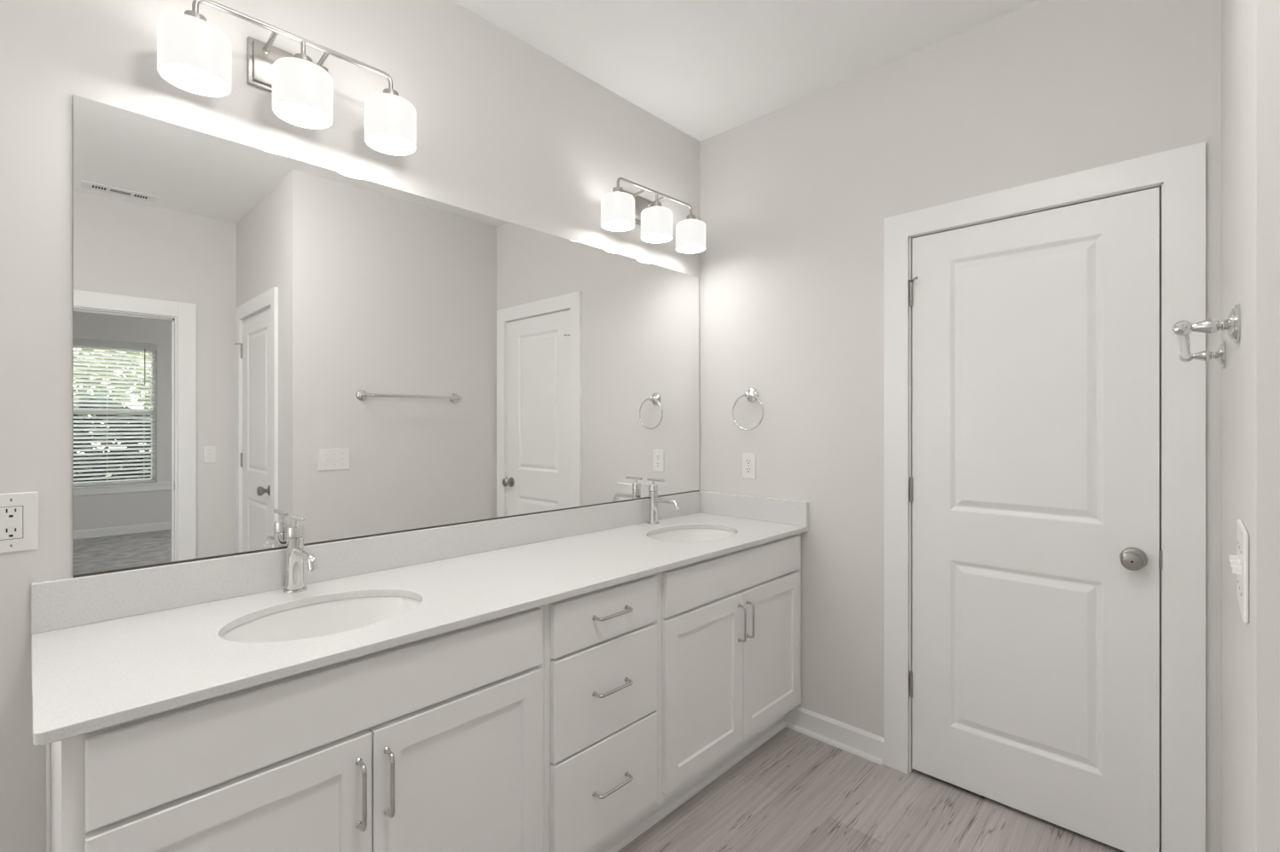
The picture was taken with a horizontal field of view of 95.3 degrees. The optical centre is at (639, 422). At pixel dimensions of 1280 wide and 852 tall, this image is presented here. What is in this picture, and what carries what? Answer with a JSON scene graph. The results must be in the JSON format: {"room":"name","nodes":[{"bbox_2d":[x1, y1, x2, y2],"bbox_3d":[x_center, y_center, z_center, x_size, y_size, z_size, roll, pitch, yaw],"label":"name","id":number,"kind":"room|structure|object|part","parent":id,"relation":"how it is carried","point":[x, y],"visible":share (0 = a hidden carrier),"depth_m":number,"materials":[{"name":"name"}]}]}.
{"room":"bathroom","nodes":[
{"label":"bathroom","id":0,"kind":"room"},
{"bbox_2d":[0,0,699,851],"bbox_3d":[-1.017,-0.036,1.628,0.120,2.750,3.940,0,0,44],"label":"wall","id":1,"kind":"structure","parent":0,"point":[507,130],"depth_m":1.51,"materials":[{"name":"white paint"}]},
{"bbox_2d":[0,491,38,553],"bbox_3d":[-1.316,0.210,1.220,0.008,0.124,0.078,0,0,44],"label":"wall outlet","id":2,"kind":"object","parent":1,"relation":"attached to","point":[19,512],"visible":1,"depth_m":1.23,"materials":[{"name":"white plastic"}]},
{"bbox_2d":[0,506,22,540],"bbox_3d":[-1.315,0.210,1.219,0.003,0.067,0.033,0,0,44],"label":"receptacle","id":3,"kind":"object","parent":2,"relation":"attached to","point":[10,516],"depth_m":1.22,"materials":[{"name":"white plastic"}]},
{"bbox_2d":[157,0,416,155],"bbox_3d":[-0.890,-0.903,1.529,0.200,0.213,0.586,0,0,44],"label":"vanity light","id":4,"kind":"object","parent":1,"relation":"attached to","point":[194,55],"visible":1,"depth_m":1.46,"materials":[{"name":"white glass"}]},
{"bbox_3d":[-1.035,-0.854,1.357,0.138,0.116,0.138,0,0,44],"label":"lamp shade","id":5,"kind":"part","parent":4,"relation":"part of","materials":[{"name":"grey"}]},
{"bbox_2d":[184,10,206,21],"bbox_3d":[-1.035,-0.921,1.357,0.048,0.062,0.048,0,0,44],"label":"socket","id":6,"kind":"object","parent":4,"relation":"attached to","point":[193,13],"depth_m":1.34,"materials":[{"name":"silver metal"}]},
{"bbox_3d":[-1.035,-0.855,1.357,0.060,0.070,0.060,0,0,44],"label":"bulb","id":7,"kind":"part","parent":4,"relation":"part of","materials":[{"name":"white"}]},
{"bbox_3d":[-0.954,-0.985,1.506,0.101,0.023,0.017,0,0,44],"label":"arm","id":8,"kind":"part","parent":4,"relation":"part of","materials":[{"name":"silver metal"}]},
{"bbox_3d":[-0.874,-0.854,1.513,0.138,0.116,0.138,0,0,44],"label":"lamp shade","id":9,"kind":"part","parent":4,"relation":"part of","materials":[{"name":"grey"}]},
{"bbox_2d":[293,53,312,62],"bbox_3d":[-0.874,-0.921,1.513,0.048,0.062,0.048,0,0,44],"label":"socket","id":10,"kind":"object","parent":4,"relation":"attached to","point":[304,56],"depth_m":1.50,"materials":[{"name":"silver metal"}]},
{"bbox_3d":[-0.874,-0.855,1.513,0.060,0.070,0.060,0,0,44],"label":"bulb","id":11,"kind":"part","parent":4,"relation":"part of","materials":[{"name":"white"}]},
{"bbox_3d":[-0.869,-0.985,1.591,0.106,0.023,0.017,0,0,44],"label":"arm","id":12,"kind":"part","parent":4,"relation":"part of","materials":[{"name":"silver metal"}]},
{"bbox_2d":[382,87,398,95],"bbox_3d":[-0.714,-0.921,1.670,0.048,0.062,0.048,0,0,44],"label":"socket","id":13,"kind":"object","parent":4,"relation":"attached to","point":[390,90],"depth_m":1.65,"materials":[{"name":"silver metal"}]},
{"bbox_3d":[-0.714,-0.854,1.670,0.138,0.116,0.138,0,0,44],"label":"lamp shade","id":14,"kind":"part","parent":4,"relation":"part of","materials":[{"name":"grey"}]},
{"bbox_3d":[-0.714,-0.855,1.670,0.060,0.070,0.060,0,0,44],"label":"bulb","id":15,"kind":"part","parent":4,"relation":"part of","materials":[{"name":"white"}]},
{"bbox_2d":[31,491,700,634],"bbox_3d":[-0.498,0.395,2.071,0.020,0.106,2.302,0,0,44],"label":"backsplash","id":16,"kind":"structure","parent":1,"relation":"attached to","point":[59,604],"depth_m":1.57,"materials":[{"name":"white stone"}]},
{"bbox_2d":[73,94,699,577],"bbox_3d":[-0.479,-0.191,2.099,0.008,1.066,2.241,0,0,44],"label":"wall mirror","id":17,"kind":"object","parent":1,"relation":"attached to","point":[262,338],"visible":1,"depth_m":1.66,"materials":[{"name":"white mirror"}]},
{"bbox_2d":[600,177,705,253],"bbox_3d":[0.056,-0.900,2.523,0.200,0.213,0.586,0,0,44],"label":"vanity light","id":18,"kind":"object","parent":1,"relation":"attached to","point":[620,209],"visible":1,"depth_m":2.46,"materials":[{"name":"white glass"}]},
{"bbox_2d":[612,186,622,191],"bbox_3d":[-0.089,-0.918,2.351,0.048,0.062,0.048,0,0,44],"label":"socket","id":19,"kind":"object","parent":18,"relation":"attached to","point":[617,189],"depth_m":2.33,"materials":[{"name":"silver metal"}]},
{"bbox_3d":[-0.089,-0.851,2.351,0.138,0.116,0.138,0,0,44],"label":"lamp shade","id":20,"kind":"part","parent":18,"relation":"part of","materials":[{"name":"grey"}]},
{"bbox_3d":[-0.007,-0.982,2.500,0.101,0.023,0.017,0,0,44],"label":"arm","id":21,"kind":"part","parent":18,"relation":"part of","materials":[{"name":"silver metal"}]},
{"bbox_2d":[651,201,661,206],"bbox_3d":[0.072,-0.918,2.508,0.048,0.062,0.048,0,0,44],"label":"socket","id":22,"kind":"object","parent":18,"relation":"attached to","point":[654,204],"depth_m":2.49,"materials":[{"name":"silver metal"}]},
{"bbox_3d":[0.072,-0.851,2.508,0.138,0.116,0.138,0,0,44],"label":"lamp shade","id":23,"kind":"part","parent":18,"relation":"part of","materials":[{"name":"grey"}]},
{"bbox_3d":[0.077,-0.982,2.586,0.106,0.023,0.017,0,0,44],"label":"arm","id":24,"kind":"part","parent":18,"relation":"part of","materials":[{"name":"silver metal"}]},
{"bbox_2d":[686,214,695,220],"bbox_3d":[0.232,-0.918,2.664,0.048,0.062,0.048,0,0,44],"label":"socket","id":25,"kind":"object","parent":18,"relation":"attached to","point":[689,217],"depth_m":2.64,"materials":[{"name":"silver metal"}]},
{"bbox_3d":[0.232,-0.851,2.664,0.138,0.116,0.138,0,0,44],"label":"lamp shade","id":26,"kind":"part","parent":18,"relation":"part of","materials":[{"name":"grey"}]},
{"bbox_2d":[451,0,1038,141],"bbox_3d":[1.814,-1.451,-0.928,7.744,0.080,5.900,0,0,44],"label":"ceiling","id":27,"kind":"structure","parent":0,"point":[706,69],"depth_m":2.16,"materials":[{"name":"white paint"}]},
{"bbox_2d":[617,727,1124,851],"bbox_3d":[0.141,1.369,0.526,3.316,0.060,3.940,0,0,44],"label":"floor","id":28,"kind":"structure","parent":0,"point":[796,792],"depth_m":1.98,"materials":[{"name":"grey wood"}]},
{"bbox_2d":[46,605,543,851],"bbox_3d":[-0.748,0.903,1.380,0.607,0.871,0.912,0,0,44],"label":"base cabinet","id":29,"kind":"object","parent":28,"relation":"on","point":[435,743],"visible":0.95,"depth_m":1.16,"materials":[{"name":"white paint"}]},
{"bbox_3d":[-0.704,0.913,1.049,0.020,0.552,0.427,0,0,44],"label":"door","id":30,"kind":"part","parent":29,"relation":"part of","materials":[{"name":"white paint"}]},
{"bbox_3d":[-0.556,0.749,1.166,0.033,0.142,0.014,0,0,44],"label":"handle","id":31,"kind":"part","parent":29,"relation":"part of","materials":[{"name":"silver metal"}]},
{"bbox_3d":[-0.517,0.749,1.207,0.033,0.142,0.014,0,0,44],"label":"handle","id":32,"kind":"part","parent":29,"relation":"part of","materials":[{"name":"silver metal"}]},
{"bbox_2d":[31,490,808,745],"bbox_3d":[-0.284,0.405,1.881,0.592,0.126,2.322,0,0,44],"label":"countertop","id":33,"kind":"structure","parent":29,"relation":"on","point":[110,649],"depth_m":1.44,"materials":[{"name":"white stone"}]},
{"bbox_2d":[283,514,318,593],"bbox_3d":[-0.876,0.348,1.513,0.185,0.200,0.056,0,0,44],"label":"faucet","id":34,"kind":"object","parent":33,"relation":"on","point":[296,554],"visible":1,"depth_m":1.53,"materials":[{"name":"silver metal"}]},
{"bbox_3d":[-0.907,0.254,1.543,0.099,0.011,0.011,0,0,44],"label":"lever","id":35,"kind":"part","parent":34,"relation":"part of","materials":[{"name":"silver metal"}]},
{"bbox_3d":[-0.859,0.351,1.497,0.135,0.043,0.021,0,0,44],"label":"spout","id":36,"kind":"part","parent":34,"relation":"part of","materials":[{"name":"silver metal"}]},
{"bbox_2d":[221,596,420,643],"bbox_3d":[-0.733,0.547,1.377,0.355,0.158,0.468,0,0,44],"label":"sink","id":37,"kind":"object","parent":33,"relation":"in","point":[334,617],"visible":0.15,"depth_m":1.51,"materials":[{"name":"white ceramic"}]},
{"bbox_2d":[646,477,680,524],"bbox_3d":[0.102,0.348,2.547,0.185,0.200,0.056,0,0,44],"label":"faucet","id":38,"kind":"object","parent":33,"relation":"on","point":[654,499],"visible":1,"depth_m":2.57,"materials":[{"name":"silver metal"}]},
{"bbox_3d":[0.071,0.254,2.577,0.099,0.011,0.011,0,0,44],"label":"lever","id":39,"kind":"part","parent":38,"relation":"part of","materials":[{"name":"silver metal"}]},
{"bbox_3d":[0.119,0.351,2.531,0.135,0.043,0.021,0,0,44],"label":"spout","id":40,"kind":"part","parent":38,"relation":"part of","materials":[{"name":"silver metal"}]},
{"bbox_2d":[647,529,735,541],"bbox_3d":[0.215,0.547,2.380,0.355,0.158,0.468,0,0,44],"label":"sink","id":41,"kind":"object","parent":33,"relation":"in","point":[684,535],"visible":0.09,"depth_m":2.55,"materials":[{"name":"white ceramic"}]},
{"bbox_3d":[-0.407,0.913,1.361,0.020,0.552,0.429,0,0,44],"label":"door","id":42,"kind":"part","parent":29,"relation":"part of","materials":[{"name":"white paint"}]},
{"bbox_2d":[543,573,657,851],"bbox_3d":[-0.279,0.903,1.873,0.607,0.871,0.448,0,0,44],"label":"base cabinet","id":43,"kind":"object","parent":28,"relation":"on","point":[600,646],"visible":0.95,"depth_m":1.66,"materials":[{"name":"white paint"}]},
{"bbox_3d":[-0.091,0.555,1.693,0.020,0.142,0.408,0,0,44],"label":"drawer","id":44,"kind":"part","parent":43,"relation":"part of","materials":[{"name":"white paint"}]},
{"bbox_3d":[-0.091,0.769,1.693,0.020,0.270,0.408,0,0,44],"label":"drawer","id":45,"kind":"part","parent":43,"relation":"part of","materials":[{"name":"white paint"}]},
{"bbox_3d":[-0.091,1.050,1.693,0.020,0.278,0.408,0,0,44],"label":"drawer","id":46,"kind":"part","parent":43,"relation":"part of","materials":[{"name":"white paint"}]},
{"bbox_3d":[-0.073,0.549,1.674,0.033,0.014,0.142,0,0,44],"label":"handle","id":47,"kind":"part","parent":43,"relation":"part of","materials":[{"name":"silver metal"}]},
{"bbox_3d":[-0.073,0.763,1.674,0.033,0.014,0.142,0,0,44],"label":"handle","id":48,"kind":"part","parent":43,"relation":"part of","materials":[{"name":"silver metal"}]},
{"bbox_3d":[-0.073,1.044,1.674,0.033,0.014,0.142,0,0,44],"label":"handle","id":49,"kind":"part","parent":43,"relation":"part of","materials":[{"name":"silver metal"}]},
{"bbox_2d":[640,533,801,832],"bbox_3d":[0.199,0.903,2.375,0.607,0.871,0.938,0,0,44],"label":"base cabinet","id":50,"kind":"object","parent":28,"relation":"on","point":[729,625],"visible":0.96,"depth_m":2.10,"materials":[{"name":"white paint"}]},
{"bbox_3d":[0.228,0.913,2.028,0.020,0.552,0.436,0,0,44],"label":"door","id":51,"kind":"part","parent":50,"relation":"part of","materials":[{"name":"white paint"}]},
{"bbox_3d":[0.378,0.742,2.147,0.033,0.142,0.014,0,0,44],"label":"handle","id":52,"kind":"part","parent":50,"relation":"part of","materials":[{"name":"silver metal"}]},
{"bbox_3d":[0.416,0.742,2.187,0.033,0.142,0.014,0,0,44],"label":"handle","id":53,"kind":"part","parent":50,"relation":"part of","materials":[{"name":"silver metal"}]},
{"bbox_3d":[0.530,0.913,2.346,0.020,0.552,0.436,0,0,44],"label":"door","id":54,"kind":"part","parent":50,"relation":"part of","materials":[{"name":"white paint"}]},
{"bbox_2d":[699,0,1221,851],"bbox_3d":[1.014,-0.036,2.331,1.853,2.750,0.120,0,0,44],"label":"wall","id":55,"kind":"structure","parent":0,"point":[796,198],"depth_m":2.35,"materials":[{"name":"white paint"}]},
{"bbox_2d":[732,388,763,430],"bbox_3d":[0.505,-0.061,2.692,0.170,0.198,0.058,0,0,44],"label":"towel ring","id":56,"kind":"object","parent":55,"relation":"attached to","point":[752,395],"visible":1,"depth_m":2.69,"materials":[{"name":"silver metal"}]},
{"bbox_3d":[0.499,-0.127,2.687,0.027,0.027,0.042,0,0,44],"label":"post","id":57,"kind":"part","parent":56,"relation":"part of","materials":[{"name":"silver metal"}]},
{"bbox_2d":[742,453,756,479],"bbox_3d":[0.508,0.203,2.724,0.074,0.118,0.008,0,0,44],"label":"wall outlet","id":58,"kind":"object","parent":55,"relation":"attached to","point":[748,460],"visible":1,"depth_m":2.72,"materials":[{"name":"white plastic"}]},
{"bbox_2d":[745,467,751,473],"bbox_3d":[0.507,0.222,2.723,0.033,0.028,0.003,0,0,44],"label":"receptacle","id":59,"kind":"object","parent":58,"relation":"attached to","point":[748,470],"depth_m":2.72,"materials":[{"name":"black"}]},
{"bbox_2d":[745,459,751,465],"bbox_3d":[0.507,0.183,2.723,0.033,0.028,0.003,0,0,44],"label":"receptacle","id":60,"kind":"object","parent":58,"relation":"attached to","point":[748,462],"depth_m":2.72,"materials":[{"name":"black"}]},
{"bbox_2d":[785,706,884,766],"bbox_3d":[0.799,1.291,2.433,0.437,0.096,0.030,0,0,44],"label":"baseboard","id":61,"kind":"structure","parent":55,"relation":"attached to","point":[865,745],"depth_m":2.41,"materials":[{"name":"white paint"}]},
{"bbox_2d":[907,186,1162,851],"bbox_3d":[1.281,0.309,1.974,0.726,2.026,0.102,0,0,44],"label":"door","id":62,"kind":"structure","parent":55,"relation":"in","point":[1034,482],"depth_m":1.94,"materials":[{"name":"white paint"}]},
{"bbox_3d":[1.481,0.414,1.752,0.057,0.057,0.056,0,0,44],"label":"knob","id":63,"kind":"part","parent":62,"relation":"part of","materials":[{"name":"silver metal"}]},
{"bbox_3d":[1.558,0.410,1.743,0.006,0.057,0.022,0,0,44],"label":"latch plate","id":64,"kind":"part","parent":62,"relation":"part of","materials":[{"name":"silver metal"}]},
{"bbox_2d":[884,141,1205,851],"bbox_3d":[1.321,0.270,2.010,0.903,2.138,0.113,0,0,44],"label":"trim","id":65,"kind":"structure","parent":55,"relation":"attached to","point":[1179,173],"depth_m":1.72,"materials":[{"name":"white paint"}]},
{"bbox_2d":[1221,0,1279,851],"bbox_3d":[1.276,-0.036,1.179,0.115,2.750,1.428,0,0,44],"label":"wall","id":66,"kind":"structure","parent":0,"point":[1250,29],"depth_m":0.77,"materials":[{"name":"white paint"}]},
{"bbox_2d":[1172,303,1240,368],"bbox_3d":[1.175,-0.164,1.216,0.082,0.067,0.673,0,0,44],"label":"towel bar","id":67,"kind":"object","parent":66,"relation":"attached to","point":[1230,324],"visible":1,"depth_m":1.00,"materials":[{"name":"silver metal"}]},
{"bbox_3d":[1.155,-0.164,1.236,0.018,0.018,0.590,0,0,44],"label":"rail","id":68,"kind":"part","parent":67,"relation":"part of","materials":[{"name":"silver metal"}]},
{"bbox_3d":[1.386,-0.164,1.434,0.045,0.026,0.026,0,0,44],"label":"post","id":69,"kind":"part","parent":67,"relation":"part of","materials":[{"name":"silver metal"}]},
{"bbox_3d":[0.968,-0.164,0.995,0.045,0.026,0.026,0,0,44],"label":"post","id":70,"kind":"part","parent":67,"relation":"part of","materials":[{"name":"silver metal"}]},
{"bbox_2d":[1228,519,1249,623],"bbox_3d":[0.883,0.214,0.861,0.015,0.124,0.170,0,0,44],"label":"light switch","id":71,"kind":"object","parent":66,"relation":"attached to","point":[1240,562],"visible":1,"depth_m":0.82,"materials":[{"name":"white plastic"}]},
{"bbox_3d":[0.887,0.214,0.858,0.006,0.124,0.170,0,0,44],"label":"plate","id":72,"kind":"part","parent":71,"relation":"part of","materials":[{"name":"white plastic"}]}
]}

